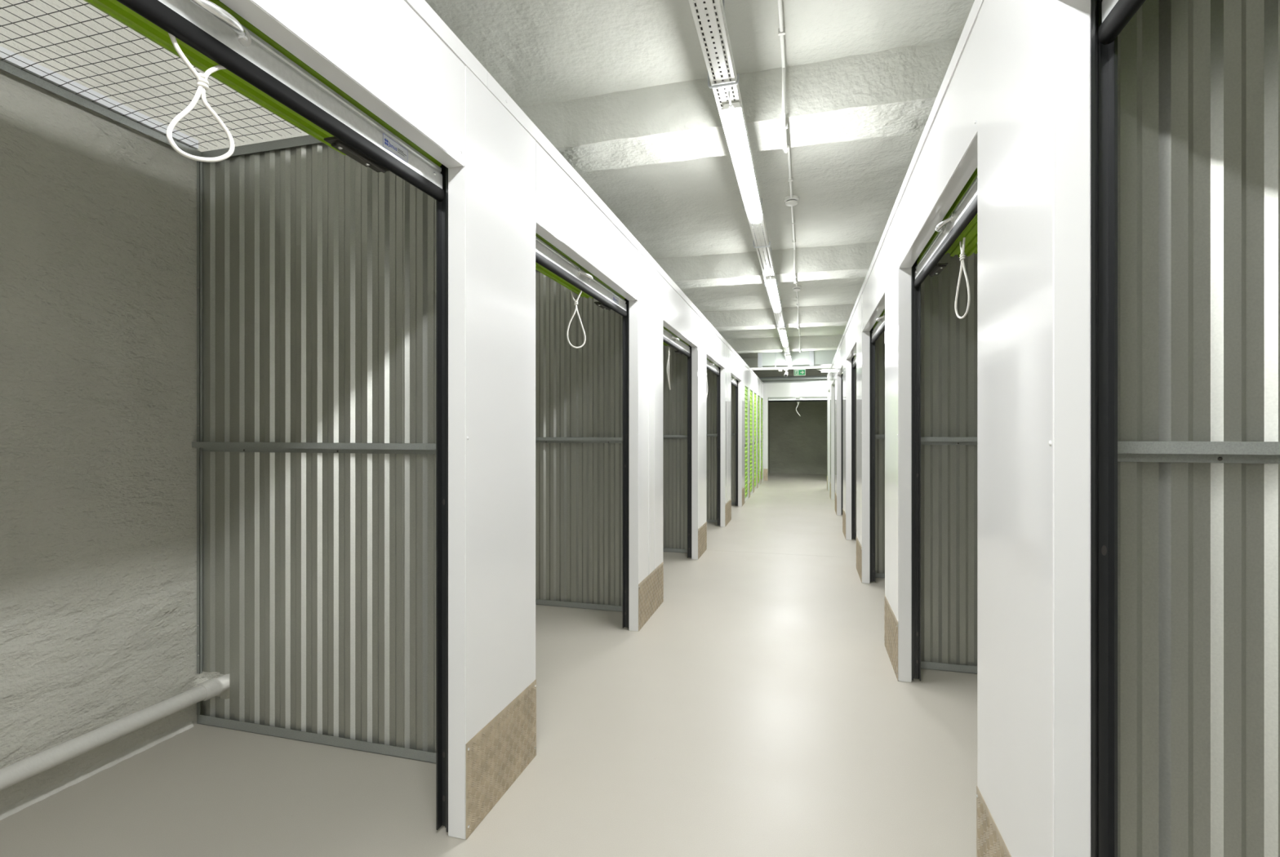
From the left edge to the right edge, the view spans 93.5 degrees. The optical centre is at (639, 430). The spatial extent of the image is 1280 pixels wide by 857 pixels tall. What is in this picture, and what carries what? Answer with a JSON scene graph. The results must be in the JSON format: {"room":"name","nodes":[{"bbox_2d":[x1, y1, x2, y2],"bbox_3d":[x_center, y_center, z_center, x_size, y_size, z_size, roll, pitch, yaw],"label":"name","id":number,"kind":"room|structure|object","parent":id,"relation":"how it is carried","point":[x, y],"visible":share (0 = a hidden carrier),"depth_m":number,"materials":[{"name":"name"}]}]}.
{"room":"self storage corridor","nodes":[
{"label":"self storage corridor","id":0,"kind":"room"},
{"bbox_2d":[0,0,309,808],"bbox_3d":[-0.634,-0.285,7.744,0.200,3.130,22.600,0,0,15],"label":"wall","id":1,"kind":"structure","parent":0,"point":[98,213],"depth_m":2.24,"materials":[{"name":"paint"}]},
{"bbox_2d":[0,720,193,820],"bbox_3d":[-2.223,1.262,1.543,0.015,0.036,2.200,0,0,15],"label":"baseboard","id":2,"kind":"structure","parent":1,"relation":"attached to","point":[7,811],"depth_m":2.24,"materials":[{"name":"grey"}]},
{"bbox_2d":[0,674,229,791],"bbox_3d":[-1.891,1.110,2.520,0.133,0.076,4.240,0,0,15],"label":"pipe","id":3,"kind":"object","parent":1,"relation":"attached to","point":[11,775],"visible":0.66,"depth_m":2.18,"materials":[{"name":"white metal"}]},
{"bbox_2d":[0,0,301,156],"bbox_3d":[-1.699,-1.219,1.420,1.089,0.082,2.200,0,0,15],"label":"ceiling","id":4,"kind":"structure","parent":1,"relation":"on","point":[6,55],"depth_m":2.15,"materials":[{"name":"grey metal"}]},
{"bbox_2d":[0,473,977,856],"bbox_3d":[1.644,1.340,7.015,4.980,0.120,22.800,0,0,15],"label":"floor","id":5,"kind":"structure","parent":0,"point":[762,709],"depth_m":2.34,"materials":[{"name":"beige concrete"}]},
{"bbox_2d":[191,135,435,763],"bbox_3d":[-1.226,0.035,2.439,1.460,2.489,0.062,0,0,15],"label":"wall","id":6,"kind":"structure","parent":5,"relation":"on","point":[315,444],"depth_m":2.48,"materials":[{"name":"grey metal"}]},
{"bbox_2d":[535,270,622,611],"bbox_3d":[-0.687,0.035,4.404,1.460,2.489,0.062,0,0,15],"label":"wall","id":7,"kind":"structure","parent":5,"relation":"on","point":[579,392],"depth_m":4.35,"materials":[{"name":"grey metal"}]},
{"bbox_2d":[662,345,687,552],"bbox_3d":[-0.125,0.035,6.456,1.460,2.489,0.062,0,0,15],"label":"wall","id":8,"kind":"structure","parent":5,"relation":"on","point":[675,399],"depth_m":6.34,"materials":[{"name":"grey metal"}]},
{"bbox_2d":[706,368,716,522],"bbox_3d":[0.439,0.035,8.510,1.460,2.489,0.062,0,0,15],"label":"wall","id":9,"kind":"structure","parent":5,"relation":"on","point":[711,377],"depth_m":8.37,"materials":[{"name":"grey metal"}]},
{"bbox_2d":[731,384,735,504],"bbox_3d":[1.002,0.035,10.564,1.460,2.489,0.062,0,0,15],"label":"wall","id":10,"kind":"structure","parent":5,"relation":"on","point":[733,388],"depth_m":10.41,"materials":[{"name":"grey metal"}]},
{"bbox_2d":[855,366,856,537],"bbox_3d":[3.254,0.035,7.043,1.486,2.489,0.062,0,0,15],"label":"wall","id":11,"kind":"structure","parent":5,"relation":"on","point":[855,366],"depth_m":7.24,"materials":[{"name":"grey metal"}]},
{"bbox_2d":[875,330,884,577],"bbox_3d":[2.709,0.035,5.056,1.486,2.489,0.062,0,0,15],"label":"wall","id":12,"kind":"structure","parent":5,"relation":"on","point":[880,342],"depth_m":5.24,"materials":[{"name":"grey metal"}]},
{"bbox_2d":[920,253,977,674],"bbox_3d":[2.162,0.035,3.060,1.486,2.489,0.062,0,0,15],"label":"wall","id":13,"kind":"structure","parent":5,"relation":"on","point":[948,343],"depth_m":3.21,"materials":[{"name":"grey metal"}]},
{"bbox_2d":[1117,0,1279,856],"bbox_3d":[1.609,0.035,1.044,1.486,2.489,0.062,0,0,15],"label":"wall","id":14,"kind":"structure","parent":5,"relation":"on","point":[1198,81],"depth_m":1.20,"materials":[{"name":"grey metal"}]},
{"bbox_2d":[1090,0,1146,856],"bbox_3d":[0.811,0.017,0.358,0.399,2.503,1.760,0,0,15],"label":"roller door","id":15,"kind":"structure","parent":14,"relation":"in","point":[1108,18],"depth_m":1.15,"materials":[{"name":"black metal"}]},
{"bbox_2d":[218,0,769,839],"bbox_3d":[0.862,0.040,7.126,0.079,2.480,22.200,0,0,15],"label":"wall","id":16,"kind":"structure","parent":0,"point":[508,184],"depth_m":2.07,"materials":[{"name":"white paint"}]},
{"bbox_2d":[83,0,448,832],"bbox_3d":[-0.967,0.017,1.214,0.399,2.503,1.750,0,0,15],"label":"roller door","id":17,"kind":"structure","parent":16,"relation":"in","point":[209,33],"depth_m":1.52,"materials":[{"name":"black metal"}]},
{"bbox_2d":[166,32,235,162],"bbox_3d":[-0.842,-0.625,1.158,0.019,0.229,0.134,0,0,15],"label":"rope","id":18,"kind":"object","parent":17,"relation":"hanging from","point":[202,84],"visible":1,"depth_m":1.15,"materials":[{"name":"white fabric"}]},
{"bbox_2d":[83,0,346,155],"bbox_3d":[-1.000,-0.972,1.213,0.304,0.304,1.230,0,0,15],"label":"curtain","id":19,"kind":"object","parent":17,"relation":"hanging from","point":[114,9],"depth_m":1.36,"materials":[{"name":"green metal"}]},
{"bbox_2d":[208,0,441,167],"bbox_3d":[-0.835,-0.909,1.178,0.012,0.183,1.520,0,0,15],"label":"rail","id":20,"kind":"object","parent":17,"relation":"hanging from","point":[259,37],"depth_m":1.44,"materials":[{"name":"metal"}]},
{"bbox_2d":[465,679,536,839],"bbox_3d":[-0.475,1.130,2.127,0.004,0.300,0.509,0,0,15],"label":"kick plate","id":21,"kind":"object","parent":16,"relation":"attached to","point":[499,753],"visible":1,"depth_m":2.08,"materials":[{"name":"metal"}]},
{"bbox_2d":[535,232,628,628],"bbox_3d":[-0.432,0.017,3.162,0.399,2.503,1.750,0,0,15],"label":"roller door","id":22,"kind":"structure","parent":16,"relation":"in","point":[550,261],"depth_m":3.47,"materials":[{"name":"black metal"}]},
{"bbox_2d":[535,262,593,298],"bbox_3d":[-0.465,-0.972,3.161,0.304,0.304,1.230,0,0,15],"label":"curtain","id":23,"kind":"object","parent":22,"relation":"hanging from","point":[539,268],"depth_m":3.29,"materials":[{"name":"green metal"}]},
{"bbox_2d":[566,289,586,348],"bbox_3d":[-0.328,-0.571,3.103,0.104,0.300,0.018,0,0,-23],"label":"rope","id":24,"kind":"object","parent":22,"relation":"hanging from","point":[575,303],"visible":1,"depth_m":3.10,"materials":[{"name":"white fabric"}]},
{"bbox_2d":[535,232,625,299],"bbox_3d":[-0.300,-0.909,3.126,0.012,0.183,1.520,0,0,15],"label":"rail","id":25,"kind":"object","parent":22,"relation":"hanging from","point":[539,239],"depth_m":2.98,"materials":[{"name":"metal"}]},
{"bbox_2d":[638,561,663,631],"bbox_3d":[0.084,1.130,4.164,0.004,0.300,0.694,0,0,15],"label":"kick plate","id":26,"kind":"object","parent":16,"relation":"attached to","point":[651,589],"visible":1,"depth_m":4.11,"materials":[{"name":"metal"}]},
{"bbox_2d":[662,326,691,558],"bbox_3d":[0.151,0.017,5.288,0.399,2.503,1.750,0,0,15],"label":"roller door","id":27,"kind":"structure","parent":16,"relation":"in","point":[669,339],"depth_m":5.99,"materials":[{"name":"black metal"}]},
{"bbox_2d":[666,346,670,390],"bbox_3d":[0.253,-0.536,5.216,0.024,0.369,0.113,0,0,15],"label":"rope","id":28,"kind":"object","parent":27,"relation":"hanging from","point":[668,348],"visible":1,"depth_m":5.20,"materials":[{"name":"white fabric"}]},
{"bbox_2d":[662,326,688,346],"bbox_3d":[0.283,-0.909,5.252,0.012,0.183,1.520,0,0,15],"label":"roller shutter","id":29,"kind":"object","parent":27,"relation":"hanging from","point":[664,330],"depth_m":5.25,"materials":[{"name":"green metal"}]},
{"bbox_2d":[697,521,706,559],"bbox_3d":[0.646,1.130,6.215,0.004,0.300,0.539,0,0,15],"label":"kick plate","id":30,"kind":"object","parent":16,"relation":"attached to","point":[702,531],"visible":1,"depth_m":6.19,"materials":[{"name":"metal"}]},
{"bbox_2d":[706,358,719,525],"bbox_3d":[0.699,0.017,7.285,0.399,2.503,1.790,0,0,15],"label":"roller door","id":31,"kind":"structure","parent":16,"relation":"in","point":[713,367],"depth_m":8.02,"materials":[{"name":"black metal"}]},
{"bbox_2d":[724,498,731,526],"bbox_3d":[1.217,1.130,8.296,0.004,0.300,0.674,0,0,15],"label":"kick plate","id":32,"kind":"object","parent":16,"relation":"attached to","point":[728,505],"visible":1,"depth_m":8.23,"materials":[{"name":"metal"}]},
{"bbox_2d":[731,376,737,506],"bbox_3d":[1.282,0.017,9.411,0.399,2.503,1.750,0,0,15],"label":"roller door","id":33,"kind":"structure","parent":16,"relation":"in","point":[734,382],"depth_m":10.12,"materials":[{"name":"black metal"}]},
{"bbox_2d":[742,486,744,506],"bbox_3d":[1.766,1.130,10.295,0.004,0.300,0.449,0,0,15],"label":"kick plate","id":34,"kind":"object","parent":16,"relation":"attached to","point":[743,488],"visible":1,"depth_m":10.28,"materials":[{"name":"metal"}]},
{"bbox_2d":[745,386,748,501],"bbox_3d":[1.915,0.222,10.933,0.046,2.116,0.700,0,0,15],"label":"shutter","id":35,"kind":"object","parent":16,"relation":"attached to","point":[746,390],"visible":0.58,"depth_m":11.20,"materials":[{"name":"green metal"}]},
{"bbox_2d":[748,481,750,497],"bbox_3d":[2.072,1.130,11.408,0.005,0.300,0.289,0,0,15],"label":"kick plate","id":36,"kind":"object","parent":16,"relation":"attached to","point":[749,482],"visible":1,"depth_m":11.40,"materials":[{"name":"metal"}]},
{"bbox_2d":[750,391,751,494],"bbox_3d":[2.179,0.222,11.897,0.046,2.116,0.700,0,0,15],"label":"shutter","id":37,"kind":"object","parent":16,"relation":"attached to","point":[750,391],"visible":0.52,"depth_m":12.03,"materials":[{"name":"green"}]},
{"bbox_2d":[752,477,754,493],"bbox_3d":[2.336,1.130,12.373,0.005,0.300,0.289,0,0,15],"label":"kick plate","id":38,"kind":"object","parent":16,"relation":"attached to","point":[753,477],"visible":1,"depth_m":12.31,"materials":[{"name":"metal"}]},
{"bbox_2d":[754,393,756,490],"bbox_3d":[2.444,0.222,12.862,0.046,2.116,0.700,0,0,15],"label":"shutter","id":39,"kind":"object","parent":16,"relation":"attached to","point":[755,417],"visible":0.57,"depth_m":13.07,"materials":[{"name":"green metal"}]},
{"bbox_2d":[756,475,758,488],"bbox_3d":[2.601,1.130,13.337,0.005,0.300,0.289,0,0,15],"label":"kick plate","id":40,"kind":"object","parent":16,"relation":"attached to","point":[757,475],"visible":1,"depth_m":13.24,"materials":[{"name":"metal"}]},
{"bbox_2d":[757,395,759,485],"bbox_3d":[2.708,0.222,13.826,0.046,2.116,0.700,0,0,15],"label":"shutter","id":41,"kind":"object","parent":16,"relation":"attached to","point":[758,397],"visible":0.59,"depth_m":14.11,"materials":[{"name":"green"}]},
{"bbox_2d":[757,395,759,482],"bbox_3d":[2.700,0.197,13.828,0.027,2.066,0.696,0,0,15],"label":"curtain","id":42,"kind":"object","parent":41,"relation":"hanging from","point":[757,396],"depth_m":13.99,"materials":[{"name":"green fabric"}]},
{"bbox_2d":[760,398,763,482],"bbox_3d":[2.973,0.222,14.790,0.046,2.116,0.700,0,0,15],"label":"shutter","id":43,"kind":"object","parent":16,"relation":"attached to","point":[762,480],"visible":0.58,"depth_m":15.04,"materials":[{"name":"green"}]},
{"bbox_2d":[424,0,974,358],"bbox_3d":[2.599,-1.950,6.753,6.960,0.200,22.800,0,0,15],"label":"ceiling","id":44,"kind":"structure","parent":0,"point":[538,51],"depth_m":3.22,"materials":[{"name":"paint"}]},
{"bbox_2d":[707,0,739,88],"bbox_3d":[0.354,-1.655,2.557,0.135,0.391,0.010,0,0,15],"label":"hanger","id":45,"kind":"object","parent":44,"relation":"hanging from","point":[736,82],"visible":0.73,"depth_m":2.56,"materials":[{"name":"silver metal"}]},
{"bbox_2d":[688,0,791,362],"bbox_3d":[0.933,-1.499,4.668,0.101,0.057,17.303,0,0,15],"label":"cable tray","id":46,"kind":"object","parent":45,"relation":"hanging from","point":[706,11],"visible":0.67,"depth_m":2.48,"materials":[{"name":"white metal"}]},
{"bbox_2d":[722,91,762,223],"bbox_3d":[0.582,-1.427,3.324,0.084,0.080,1.505,0,0,15],"label":"lamp","id":47,"kind":"object","parent":46,"relation":"attached to","point":[733,118],"visible":1,"depth_m":3.07,"materials":[{"name":"white plastic"}]},
{"bbox_2d":[766,274,781,312],"bbox_3d":[1.421,-1.427,6.381,0.084,0.080,1.505,0,0,15],"label":"lamp","id":48,"kind":"object","parent":46,"relation":"attached to","point":[771,281],"visible":1,"depth_m":6.14,"materials":[{"name":"white plastic"}]},
{"bbox_2d":[779,328,787,346],"bbox_3d":[2.225,-1.427,9.313,0.084,0.080,1.505,0,0,15],"label":"lamp","id":49,"kind":"object","parent":46,"relation":"attached to","point":[782,331],"visible":1,"depth_m":9.02,"materials":[{"name":"white plastic"}]},
{"bbox_2d":[786,354,791,366],"bbox_3d":[3.053,-1.427,12.331,0.084,0.080,1.505,0,0,15],"label":"lamp","id":50,"kind":"object","parent":46,"relation":"attached to","point":[788,357],"visible":1,"depth_m":11.97,"materials":[{"name":"white plastic"}]},
{"bbox_2d":[520,39,959,173],"bbox_3d":[1.627,-1.731,3.021,6.660,0.259,0.418,0,0,15],"label":"ceiling beam","id":51,"kind":"structure","parent":44,"relation":"attached to","point":[894,91],"depth_m":3.19,"materials":[{"name":"paint"}]},
{"bbox_2d":[742,358,757,368],"bbox_3d":[4.954,-1.731,15.148,6.660,0.258,0.422,0,0,15],"label":"ceiling beam","id":52,"kind":"structure","parent":44,"relation":"attached to","point":[751,362],"depth_m":15.52,"materials":[{"name":"paint"}]},
{"bbox_2d":[753,198,770,248],"bbox_3d":[0.973,-1.655,4.814,0.135,0.391,0.010,0,0,15],"label":"hanger","id":53,"kind":"object","parent":44,"relation":"hanging from","point":[762,198],"visible":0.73,"depth_m":4.81,"materials":[{"name":"silver metal"}]},
{"bbox_2d":[653,241,879,288],"bbox_3d":[2.469,-1.731,6.088,6.660,0.258,0.412,0,0,15],"label":"ceiling beam","id":54,"kind":"structure","parent":44,"relation":"attached to","point":[853,260],"depth_m":6.27,"materials":[{"name":"paint"}]},
{"bbox_2d":[701,304,854,330],"bbox_3d":[3.269,-1.731,9.005,6.660,0.259,0.422,0,0,15],"label":"ceiling beam","id":55,"kind":"structure","parent":44,"relation":"attached to","point":[825,315],"depth_m":9.18,"materials":[{"name":"paint"}]},
{"bbox_2d":[725,334,842,353],"bbox_3d":[4.043,-1.731,11.826,6.660,0.259,0.432,0,0,15],"label":"ceiling beam","id":56,"kind":"structure","parent":44,"relation":"attached to","point":[811,343],"depth_m":12.00,"materials":[{"name":"paint"}]},
{"bbox_2d":[777,0,800,352],"bbox_3d":[1.059,-1.714,4.258,0.032,0.273,16.572,0,0,15],"label":"conduit","id":57,"kind":"object","parent":44,"relation":"attached to","point":[781,31],"visible":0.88,"depth_m":3.14,"materials":[{"name":"white plastic"}]},
{"bbox_2d":[784,195,799,206],"bbox_3d":[1.208,-1.821,4.801,0.114,0.058,0.114,0,0,15],"label":"smoke detector","id":58,"kind":"object","parent":44,"relation":"attached to","point":[789,202],"visible":0.99,"depth_m":4.77,"materials":[{"name":"white plastic"}]},
{"bbox_2d":[758,375,826,382],"bbox_3d":[5.141,-1.580,15.907,6.300,0.540,0.140,0,0,15],"label":"duct","id":59,"kind":"object","parent":44,"relation":"hanging from","point":[811,378],"visible":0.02,"depth_m":16.12,"materials":[{"name":"silver metal"}]},
{"bbox_2d":[757,350,836,368],"bbox_3d":[4.888,-1.603,12.924,4.650,0.495,0.546,0,0,15],"label":"ceiling beam","id":60,"kind":"structure","parent":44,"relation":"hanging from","point":[821,357],"depth_m":13.12,"materials":[{"name":"silver metal"}]},
{"bbox_2d":[792,285,801,291],"bbox_3d":[2.020,-1.821,7.762,0.114,0.058,0.114,0,0,15],"label":"smoke detector","id":61,"kind":"object","parent":44,"relation":"attached to","point":[794,288],"visible":1,"depth_m":7.73,"materials":[{"name":"white plastic"}]},
{"bbox_2d":[793,368,805,375],"bbox_3d":[3.642,-1.545,13.746,0.260,0.600,0.051,0,0,15],"label":"exit sign","id":62,"kind":"object","parent":44,"relation":"hanging from","point":[796,371],"visible":0.84,"depth_m":13.73,"materials":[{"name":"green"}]},
{"bbox_2d":[818,368,829,372],"bbox_3d":[4.876,-1.605,13.957,1.505,0.490,0.084,0,0,15],"label":"lamp","id":63,"kind":"object","parent":44,"relation":"hanging from","point":[827,369],"visible":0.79,"depth_m":14.07,"materials":[{"name":"white plastic"}]},
{"bbox_2d":[752,368,827,474],"bbox_3d":[5.632,-0.285,17.431,6.760,3.130,0.200,0,0,15],"label":"wall","id":64,"kind":"structure","parent":0,"point":[797,443],"depth_m":17.60,"materials":[{"name":"paint"}]},
{"bbox_2d":[763,382,826,468],"bbox_3d":[5.523,0.043,14.694,4.922,2.475,0.063,0,0,15],"label":"wall","id":65,"kind":"structure","parent":0,"point":[805,389],"depth_m":15.19,"materials":[{"name":"white paint"}]},
{"bbox_2d":[763,468,768,480],"bbox_3d":[3.192,1.130,15.298,0.103,0.300,0.005,0,0,15],"label":"kick plate","id":66,"kind":"object","parent":65,"relation":"attached to","point":[765,470],"visible":1,"depth_m":15.30,"materials":[{"name":"metal"}]},
{"bbox_2d":[763,380,826,401],"bbox_3d":[4.046,0.017,15.305,1.774,2.503,0.399,0,0,15],"label":"roller door","id":67,"kind":"structure","parent":65,"relation":"in","point":[807,398],"depth_m":15.16,"materials":[{"name":"metal"}]},
{"bbox_2d":[763,380,826,382],"bbox_3d":[4.051,-1.157,15.323,1.774,0.155,0.362,0,0,15],"label":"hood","id":68,"kind":"object","parent":67,"relation":"attached to","point":[815,380],"depth_m":15.17,"materials":[{"name":"white metal"}]},
{"bbox_2d":[826,0,1090,856],"bbox_3d":[3.369,0.043,4.144,3.409,2.475,17.775,0,0,15],"label":"wall","id":69,"kind":"structure","parent":0,"point":[1012,103],"depth_m":1.32,"materials":[{"name":"white paint"}]},
{"bbox_2d":[834,385,835,499],"bbox_3d":[3.533,0.017,10.282,0.399,2.503,1.740,0,0,15],"label":"roller door","id":70,"kind":"structure","parent":69,"relation":"in","point":[834,385],"depth_m":11.06,"materials":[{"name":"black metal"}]},
{"bbox_2d":[834,493,836,514],"bbox_3d":[3.031,1.130,9.331,0.004,0.300,0.599,0,0,15],"label":"kick plate","id":71,"kind":"object","parent":69,"relation":"attached to","point":[835,508],"visible":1,"depth_m":9.36,"materials":[{"name":"metal"}]},
{"bbox_2d":[841,373,842,515],"bbox_3d":[2.979,0.017,8.261,0.399,2.503,1.730,0,0,15],"label":"roller door","id":72,"kind":"structure","parent":69,"relation":"in","point":[842,374],"depth_m":9.05,"materials":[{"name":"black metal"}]},
{"bbox_2d":[842,507,845,538],"bbox_3d":[2.480,1.130,7.320,0.004,0.300,0.589,0,0,15],"label":"kick plate","id":73,"kind":"object","parent":69,"relation":"attached to","point":[843,511],"visible":1,"depth_m":7.27,"materials":[{"name":"metal"}]},
{"bbox_2d":[851,352,856,539],"bbox_3d":[2.427,0.017,6.248,0.399,2.503,1.745,0,0,15],"label":"roller door","id":74,"kind":"structure","parent":69,"relation":"in","point":[854,358],"depth_m":7.03,"materials":[{"name":"black metal"}]},
{"bbox_2d":[855,537,862,582],"bbox_3d":[1.930,1.130,5.316,0.004,0.300,0.554,0,0,15],"label":"kick plate","id":75,"kind":"object","parent":69,"relation":"attached to","point":[859,548],"visible":1,"depth_m":5.25,"materials":[{"name":"metal"}]},
{"bbox_2d":[870,308,884,582],"bbox_3d":[1.881,0.017,4.257,0.399,2.503,1.755,0,0,15],"label":"roller door","id":76,"kind":"structure","parent":69,"relation":"in","point":[878,327],"depth_m":5.04,"materials":[{"name":"black metal"}]},
{"bbox_2d":[872,308,884,329],"bbox_3d":[1.749,-0.909,4.293,0.012,0.183,1.525,0,0,15],"label":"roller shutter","id":77,"kind":"object","parent":76,"relation":"hanging from","point":[877,323],"depth_m":4.60,"materials":[{"name":"green metal"}]},
{"bbox_2d":[884,595,897,680],"bbox_3d":[1.385,1.130,3.330,0.004,0.300,0.534,0,0,15],"label":"kick plate","id":78,"kind":"object","parent":69,"relation":"attached to","point":[891,623],"visible":1,"depth_m":3.30,"materials":[{"name":"metal"}]},
{"bbox_2d":[911,167,977,680],"bbox_3d":[1.345,0.017,2.305,0.399,2.503,1.703,0,0,15],"label":"roller door","id":79,"kind":"structure","parent":69,"relation":"in","point":[960,222],"depth_m":3.05,"materials":[{"name":"black metal"}]},
{"bbox_2d":[916,167,977,264],"bbox_3d":[1.213,-0.909,2.341,0.012,0.183,1.473,0,0,15],"label":"rail","id":80,"kind":"object","parent":79,"relation":"hanging from","point":[972,180],"depth_m":2.28,"materials":[{"name":"metal"}]},
{"bbox_2d":[945,213,977,257],"bbox_3d":[1.373,-0.972,2.287,0.304,0.304,1.183,0,0,15],"label":"curtain","id":81,"kind":"object","parent":79,"relation":"hanging from","point":[970,233],"depth_m":2.66,"materials":[{"name":"green metal"}]},
{"bbox_2d":[954,237,970,319],"bbox_3d":[1.217,-0.571,2.275,0.018,0.300,0.104,0,0,6],"label":"rope","id":82,"kind":"object","parent":79,"relation":"hanging from","point":[962,246],"visible":1,"depth_m":2.27,"materials":[{"name":"white fabric"}]},
{"bbox_2d":[976,786,1011,856],"bbox_3d":[0.858,1.130,1.407,0.004,0.300,0.526,0,0,15],"label":"kick plate","id":83,"kind":"object","parent":69,"relation":"attached to","point":[989,842],"visible":1,"depth_m":1.57,"materials":[{"name":"metal"}]},
{"bbox_3d":[3.334,-0.285,4.140,0.200,3.130,17.750,0,0,15],"label":"wall","id":84,"kind":"structure","parent":0,"visible":0},
{"bbox_2d":[751,365,830,370],"bbox_3d":[4.244,-1.350,12.825,5.200,0.051,0.074,0,0,15],"label":"cable tray","id":85,"kind":"object","parent":84,"relation":"attached to","point":[816,366],"visible":0.31,"depth_m":13.07,"materials":[{"name":"white metal"}]},
{"bbox_2d":[783,368,787,377],"bbox_3d":[3.177,-1.239,13.113,0.090,0.168,0.150,0,0,15],"label":"security camera","id":86,"kind":"object","parent":85,"relation":"hanging from","point":[785,375],"visible":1,"depth_m":13.08,"materials":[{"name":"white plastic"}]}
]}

